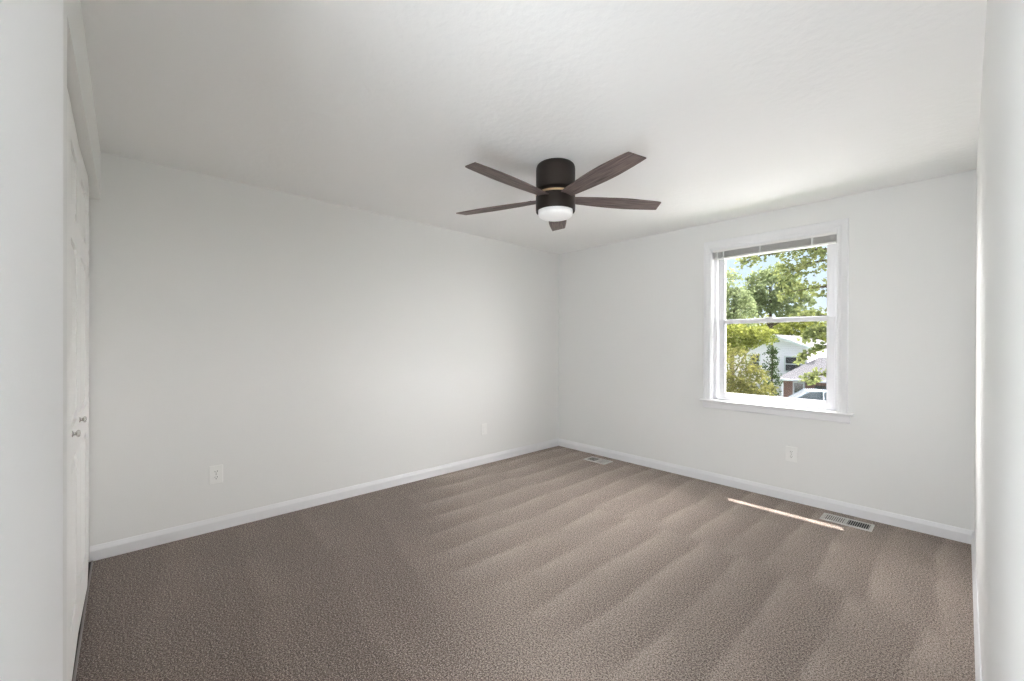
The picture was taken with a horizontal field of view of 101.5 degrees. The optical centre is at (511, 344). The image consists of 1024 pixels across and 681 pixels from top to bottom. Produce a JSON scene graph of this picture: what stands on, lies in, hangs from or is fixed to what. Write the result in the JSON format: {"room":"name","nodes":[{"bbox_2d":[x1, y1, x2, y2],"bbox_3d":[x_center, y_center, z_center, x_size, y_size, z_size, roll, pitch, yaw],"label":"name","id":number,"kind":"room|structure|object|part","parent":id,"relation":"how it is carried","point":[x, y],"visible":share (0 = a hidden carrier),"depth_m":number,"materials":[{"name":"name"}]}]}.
{"room":"empty bedroom","nodes":[
{"label":"empty bedroom","id":0,"kind":"room"},
{"bbox_2d":[0,0,99,680],"bbox_3d":[-1.566,0.123,0.916,0.867,2.540,3.560,0,0,-43],"label":"wall","id":1,"kind":"structure","parent":0,"point":[31,31],"depth_m":0.61,"materials":[{"name":"white paint"}]},
{"bbox_2d":[67,89,80,680],"bbox_3d":[-1.520,0.193,1.424,0.058,2.086,0.944,0,0,-43],"label":"door","id":2,"kind":"structure","parent":1,"relation":"in","point":[73,433],"depth_m":1.53,"materials":[{"name":"white paint"}]},
{"bbox_3d":[-1.604,0.330,1.541,0.022,0.027,0.027,0,0,-43],"label":"knob","id":3,"kind":"part","parent":2,"relation":"part of","materials":[{"name":"silver metal"}]},
{"bbox_2d":[72,561,92,680],"bbox_3d":[-1.835,1.288,1.772,0.008,0.006,1.915,0,0,-43],"label":"trim","id":4,"kind":"structure","parent":1,"relation":"attached to","point":[90,572],"depth_m":1.90,"materials":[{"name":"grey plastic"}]},
{"bbox_2d":[78,147,88,631],"bbox_3d":[-2.170,0.190,2.118,0.056,2.086,0.941,0,0,-43],"label":"door","id":5,"kind":"structure","parent":1,"relation":"in","point":[83,225],"depth_m":1.94,"materials":[{"name":"white paint"}]},
{"bbox_3d":[-1.869,0.329,1.824,0.022,0.027,0.027,0,0,-42],"label":"knob","id":6,"kind":"part","parent":5,"relation":"part of","materials":[{"name":"silver metal"}]},
{"bbox_2d":[89,151,558,561],"bbox_3d":[-1.244,0.119,3.717,5.140,2.540,0.120,0,0,-43],"label":"wall","id":7,"kind":"structure","parent":0,"point":[299,346],"depth_m":3.17,"materials":[{"name":"white paint"}]},
{"bbox_2d":[209,464,222,484],"bbox_3d":[-2.046,0.903,2.892,0.080,0.128,0.009,0,0,-43],"label":"wall outlet","id":8,"kind":"object","parent":7,"relation":"attached to","point":[215,472],"visible":1,"depth_m":2.89,"materials":[{"name":"white plastic"}]},
{"bbox_2d":[90,438,558,561],"bbox_3d":[-0.950,1.245,3.903,4.213,0.088,0.014,0,0,-43],"label":"baseboard","id":9,"kind":"structure","parent":7,"relation":"attached to","point":[126,545],"depth_m":3.17,"materials":[{"name":"white paint"}]},
{"bbox_2d":[75,446,974,680],"bbox_3d":[-0.451,1.345,1.692,6.720,0.100,4.180,0,0,-43],"label":"floor","id":10,"kind":"structure","parent":0,"point":[553,563],"depth_m":2.18,"materials":[{"name":"carpet"}]},
{"bbox_2d":[584,456,612,464],"bbox_3d":[0.955,1.296,4.645,0.168,0.020,0.278,0,0,-43],"label":"floor vent","id":11,"kind":"object","parent":10,"relation":"in","point":[592,459],"visible":0.99,"depth_m":4.63,"materials":[{"name":"white metal"}]},
{"bbox_2d":[819,513,874,531],"bbox_3d":[2.446,1.303,3.059,0.156,0.020,0.298,0,0,-43],"label":"floor vent","id":12,"kind":"object","parent":10,"relation":"in","point":[828,517],"visible":1,"depth_m":3.05,"materials":[{"name":"white metal"}]},
{"bbox_2d":[80,0,986,253],"bbox_3d":[-0.443,-1.205,1.687,6.720,0.120,4.180,0,0,-43],"label":"ceiling","id":13,"kind":"structure","parent":0,"point":[733,108],"depth_m":1.95,"materials":[{"name":"white paint"}]},
{"bbox_2d":[456,152,660,230],"bbox_3d":[0.261,-0.974,2.639,1.358,0.340,1.390,0,0,-43],"label":"ceiling fan","id":14,"kind":"object","parent":13,"relation":"hanging from","point":[555,190],"visible":1,"depth_m":2.57,"materials":[{"name":"brown metal"}]},
{"bbox_3d":[-0.098,-0.930,2.864,0.613,0.007,0.134,0,9,26],"label":"blade","id":15,"kind":"part","parent":14,"relation":"part of","materials":[{"name":"brown wood"}]},
{"bbox_3d":[-0.012,-0.929,2.380,0.134,0.007,0.613,12,8,43],"label":"blade","id":16,"kind":"part","parent":14,"relation":"part of","materials":[{"name":"brown wood"}]},
{"bbox_3d":[0.336,-0.929,3.096,0.134,0.007,0.613,-8,-1,8],"label":"blade","id":17,"kind":"part","parent":14,"relation":"part of","materials":[{"name":"brown wood"}]},
{"bbox_3d":[0.475,-0.927,2.312,0.134,0.007,0.613,10,-4,-28],"label":"blade","id":18,"kind":"part","parent":14,"relation":"part of","materials":[{"name":"brown wood"}]},
{"bbox_3d":[0.690,-0.927,2.755,0.613,0.007,0.134,0,-8,-10],"label":"blade","id":19,"kind":"part","parent":14,"relation":"part of","materials":[{"name":"brown wood"}]},
{"bbox_2d":[559,169,975,530],"bbox_3d":[1.889,0.128,4.024,0.120,2.540,3.680,0,0,-43],"label":"wall","id":20,"kind":"structure","parent":0,"point":[631,312],"depth_m":3.21,"materials":[{"name":"white paint"}]},
{"bbox_2d":[559,439,972,543],"bbox_3d":[1.796,1.254,4.024,0.014,0.088,3.560,0,0,-43],"label":"baseboard","id":21,"kind":"structure","parent":20,"relation":"attached to","point":[902,521],"depth_m":3.43,"materials":[{"name":"white paint"}]},
{"bbox_2d":[699,218,854,423],"bbox_3d":[2.235,-0.180,3.614,0.164,1.570,1.148,0,0,-43],"label":"window","id":22,"kind":"structure","parent":20,"relation":"in","point":[835,407],"depth_m":3.50,"materials":[{"name":"white paint"}]},
{"bbox_2d":[713,232,836,259],"bbox_3d":[2.220,-0.832,3.609,0.038,0.087,0.934,0,0,-43],"label":"window blind","id":23,"kind":"object","parent":22,"relation":"attached to","point":[827,238],"visible":0.99,"depth_m":3.55,"materials":[{"name":"white plastic"}]},
{"bbox_3d":[2.221,-0.796,3.610,0.027,0.012,0.926,0,0,-43],"label":"rail","id":24,"kind":"part","parent":23,"relation":"part of","materials":[{"name":"white plastic"}]},
{"bbox_3d":[2.263,-0.176,3.651,0.072,1.400,0.938,0,0,-43],"label":"frame","id":25,"kind":"part","parent":22,"relation":"part of","materials":[{"name":"white plastic"}]},
{"bbox_3d":[2.278,-0.518,3.660,0.027,0.648,0.878,0,0,-43],"label":"sash","id":26,"kind":"part","parent":22,"relation":"part of","materials":[{"name":"white plastic"}]},
{"bbox_3d":[2.258,0.144,3.629,0.027,0.732,0.872,0,0,-43],"label":"sash","id":27,"kind":"part","parent":22,"relation":"part of","materials":[{"name":"white plastic"}]},
{"bbox_2d":[786,446,796,462],"bbox_3d":[2.315,0.913,3.466,0.009,0.126,0.082,0,0,-43],"label":"wall outlet","id":28,"kind":"object","parent":20,"relation":"attached to","point":[791,452],"visible":1,"depth_m":3.46,"materials":[{"name":"white plastic"}]},
{"bbox_2d":[974,0,1023,680],"bbox_3d":[1.208,0.132,0.972,5.020,2.540,0.120,0,0,-43],"label":"wall","id":29,"kind":"structure","parent":0,"point":[999,335],"depth_m":0.79,"materials":[{"name":"white paint"}]},
{"bbox_2d":[971,531,981,680],"bbox_3d":[1.479,1.258,1.319,4.150,0.088,0.014,0,0,-43],"label":"baseboard","id":30,"kind":"structure","parent":29,"relation":"attached to","point":[978,673],"depth_m":1.88,"materials":[{"name":"white paint"}]},
{"label":"outside","id":31,"kind":"structure","parent":0,"visible":0},
{"bbox_3d":[66.763,4.481,66.440,179.860,0.200,240.000,0,0,-43],"label":"ground","id":32,"kind":"structure","parent":31,"visible":0},
{"bbox_2d":[726,267,758,391],"bbox_3d":[11.682,0.055,22.799,2.488,8.478,3.144,0,0,-43],"label":"feathery tree","id":33,"kind":"object","parent":32,"relation":"on","point":[739,311],"visible":0.3,"depth_m":22.14,"materials":[{"name":"green plant"}]},
{"bbox_2d":[726,343,778,396],"bbox_3d":[9.134,2.291,16.644,3.976,4.683,2.384,0,0,31],"label":"bush","id":34,"kind":"object","parent":32,"relation":"on","point":[743,387],"visible":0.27,"depth_m":16.33,"materials":[{"name":"green plant"}]},
{"bbox_2d":[726,324,778,386],"bbox_3d":[10.821,1.637,20.033,1.883,5.322,3.353,0,0,-43],"label":"shade tree","id":35,"kind":"object","parent":32,"relation":"on","point":[747,335],"visible":0.62,"depth_m":19.46,"materials":[{"name":"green plant"}]},
{"bbox_2d":[748,314,790,336],"bbox_3d":[32.888,0.096,54.449,4.816,8.412,7.054,0,0,-43],"label":"tree","id":36,"kind":"object","parent":32,"relation":"on","point":[762,324],"visible":0.05,"depth_m":53.96,"materials":[{"name":"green plant"}]},
{"bbox_2d":[726,334,826,396],"bbox_3d":[22.751,1.804,32.294,13.466,5.010,13.450,0,0,-43],"label":"house","id":37,"kind":"structure","parent":32,"relation":"on","point":[788,346],"depth_m":30.00,"materials":[{"name":"white"}]},
{"bbox_3d":[18.406,1.347,31.717,0.025,1.000,0.600,0,0,-43],"label":"pane","id":38,"kind":"part","parent":37,"relation":"part of","materials":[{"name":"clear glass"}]},
{"bbox_3d":[20.088,1.435,29.895,0.025,0.980,0.920,0,0,-43],"label":"pane","id":39,"kind":"part","parent":37,"relation":"part of","materials":[{"name":"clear glass"}]},
{"bbox_3d":[18.817,3.066,27.437,0.025,0.980,0.500,0,0,-43],"label":"pane","id":40,"kind":"part","parent":37,"relation":"part of","materials":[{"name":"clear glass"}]},
{"bbox_2d":[736,261,817,334],"bbox_3d":[25.811,-1.919,41.374,4.659,12.448,7.636,0,0,-43],"label":"round tree","id":41,"kind":"object","parent":32,"relation":"on","point":[761,296],"visible":0.63,"depth_m":40.75,"materials":[{"name":"green plant"}]},
{"bbox_2d":[774,311,826,340],"bbox_3d":[32.696,0.208,47.233,4.858,8.219,6.969,0,0,-43],"label":"tree","id":42,"kind":"object","parent":32,"relation":"on","point":[784,328],"visible":0.23,"depth_m":46.81,"materials":[{"name":"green plant"}]},
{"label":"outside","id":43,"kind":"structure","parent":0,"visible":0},
{"bbox_3d":[16.841,4.294,25.251,5.900,0.020,5.200,0,0,-43],"label":"driveway","id":44,"kind":"object","parent":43,"visible":0},
{"bbox_2d":[762,335,783,395],"bbox_3d":[15.092,1.792,24.266,0.848,5.019,1.170,0,0,-43],"label":"tree","id":45,"kind":"object","parent":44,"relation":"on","point":[772,351],"visible":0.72,"depth_m":24.20,"materials":[{"name":"green plant"}]},
{"bbox_2d":[787,389,825,400],"bbox_3d":[17.825,3.500,24.998,4.300,1.575,2.000,0,0,22],"label":"car","id":46,"kind":"object","parent":44,"relation":"on","point":[813,394],"visible":0.07,"depth_m":24.46,"materials":[{"name":"grey paint"}]},
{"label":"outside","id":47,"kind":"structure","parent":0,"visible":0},
{"bbox_3d":[8.076,4.297,9.537,8.500,0.020,36.000,0,0,-43],"label":"patio","id":48,"kind":"object","parent":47,"visible":0},
{"bbox_2d":[734,246,826,385],"bbox_3d":[10.596,-0.920,11.929,7.389,10.471,3.643,0,0,34],"label":"maple tree","id":49,"kind":"object","parent":48,"relation":"on","point":[811,332],"visible":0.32,"depth_m":11.73,"materials":[{"name":"green plant"}]}
]}

